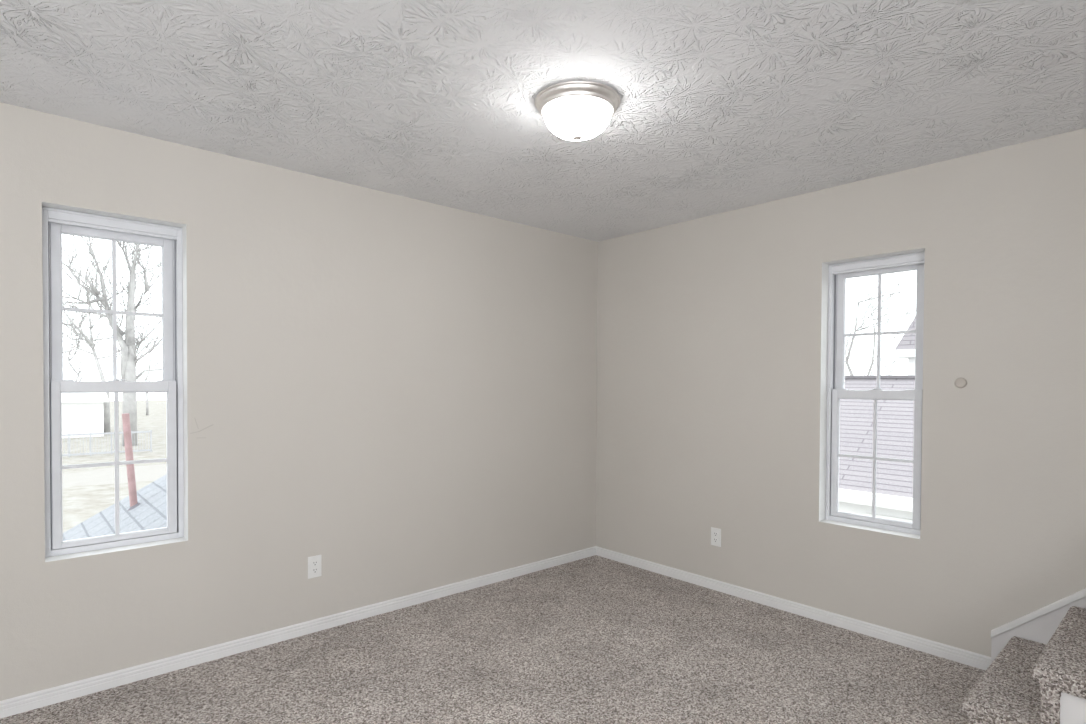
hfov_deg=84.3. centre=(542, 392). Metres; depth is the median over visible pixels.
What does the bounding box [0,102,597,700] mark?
wall
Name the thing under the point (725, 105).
ceiling
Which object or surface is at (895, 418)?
neighbor house
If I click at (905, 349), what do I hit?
house
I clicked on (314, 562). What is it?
receptacle
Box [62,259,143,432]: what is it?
bare tree
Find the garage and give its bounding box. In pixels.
[61,393,108,437]
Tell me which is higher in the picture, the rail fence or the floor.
the rail fence
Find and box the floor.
[0,555,985,723]
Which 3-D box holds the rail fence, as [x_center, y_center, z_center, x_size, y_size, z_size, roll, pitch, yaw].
[-25.167,2.906,34.172,4.900,1.300,0.080,-1,1,-42]
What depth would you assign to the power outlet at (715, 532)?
3.90 m
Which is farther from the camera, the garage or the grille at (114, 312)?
the garage
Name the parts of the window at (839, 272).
sash, sash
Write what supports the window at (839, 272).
in the wall at (712, 331)
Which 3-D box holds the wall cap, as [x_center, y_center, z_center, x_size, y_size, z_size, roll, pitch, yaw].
[2.014,-0.047,2.894,0.009,0.051,0.051,-1,1,-42]
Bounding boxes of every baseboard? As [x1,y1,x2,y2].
[0,546,595,718]
[596,546,990,669]
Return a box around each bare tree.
[62,234,161,445]
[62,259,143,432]
[63,327,104,380]
[136,330,161,414]
[845,271,915,375]
[845,275,915,375]
[853,273,915,375]
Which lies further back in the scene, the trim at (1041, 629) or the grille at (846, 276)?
the grille at (846, 276)
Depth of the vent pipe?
4.73 m
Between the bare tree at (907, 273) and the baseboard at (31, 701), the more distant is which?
the bare tree at (907, 273)
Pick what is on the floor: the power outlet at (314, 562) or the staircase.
the staircase
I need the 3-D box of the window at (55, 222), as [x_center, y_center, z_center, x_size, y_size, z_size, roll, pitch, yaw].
[-1.944,-0.044,2.732,0.517,1.481,0.095,-1,1,-42]
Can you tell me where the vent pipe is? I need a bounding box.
[122,413,140,510]
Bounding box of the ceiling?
[0,0,1085,241]
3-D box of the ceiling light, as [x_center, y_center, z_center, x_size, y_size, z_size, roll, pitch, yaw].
[0.134,-1.053,2.333,0.333,0.159,0.333,-1,1,-42]
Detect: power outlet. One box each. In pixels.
[308,555,321,578]
[711,527,720,546]
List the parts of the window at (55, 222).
sash, sash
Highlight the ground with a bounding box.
[62,400,166,532]
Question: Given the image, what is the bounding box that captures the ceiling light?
[535,81,620,142]
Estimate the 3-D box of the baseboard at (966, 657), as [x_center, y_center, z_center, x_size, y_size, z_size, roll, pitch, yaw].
[1.256,1.255,3.754,0.012,0.066,2.534,-1,1,-42]
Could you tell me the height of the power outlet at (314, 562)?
0.117 m
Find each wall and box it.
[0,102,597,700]
[596,128,1085,656]
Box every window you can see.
[42,207,183,556]
[825,251,924,534]
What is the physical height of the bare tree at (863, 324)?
10.747 m
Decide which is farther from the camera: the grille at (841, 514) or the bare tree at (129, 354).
the bare tree at (129, 354)
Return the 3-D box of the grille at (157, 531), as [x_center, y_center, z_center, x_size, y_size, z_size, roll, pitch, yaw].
[-1.933,0.322,2.721,0.399,0.653,0.012,-1,1,-42]
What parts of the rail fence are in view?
post, rail, rail, post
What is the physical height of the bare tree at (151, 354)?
11.302 m
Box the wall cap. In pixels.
[955,378,966,387]
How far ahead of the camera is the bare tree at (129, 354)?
38.69 m
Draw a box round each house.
[839,375,914,522]
[891,316,915,374]
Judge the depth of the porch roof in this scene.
4.66 m
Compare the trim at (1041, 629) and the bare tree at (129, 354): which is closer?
the trim at (1041, 629)
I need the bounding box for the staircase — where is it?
[961,606,1085,723]
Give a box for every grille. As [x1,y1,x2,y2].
[62,393,166,534]
[63,240,161,378]
[838,400,912,516]
[844,274,915,387]
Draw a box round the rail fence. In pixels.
[62,430,151,456]
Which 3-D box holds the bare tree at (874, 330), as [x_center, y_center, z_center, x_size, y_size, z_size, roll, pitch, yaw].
[21.133,-2.269,38.812,8.614,11.939,7.712,0,1,-10]
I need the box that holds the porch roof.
[63,474,166,540]
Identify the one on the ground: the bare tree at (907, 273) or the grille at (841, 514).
the bare tree at (907, 273)
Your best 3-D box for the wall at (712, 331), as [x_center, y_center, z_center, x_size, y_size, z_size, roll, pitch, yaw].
[2.159,0.087,2.883,0.190,2.440,5.000,-1,1,-42]
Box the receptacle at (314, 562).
[312,560,317,565]
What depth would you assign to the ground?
28.97 m
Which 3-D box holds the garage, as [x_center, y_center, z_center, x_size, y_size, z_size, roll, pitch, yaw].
[-37.853,1.355,45.616,7.200,3.900,6.600,-1,1,-42]
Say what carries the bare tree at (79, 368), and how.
on the ground

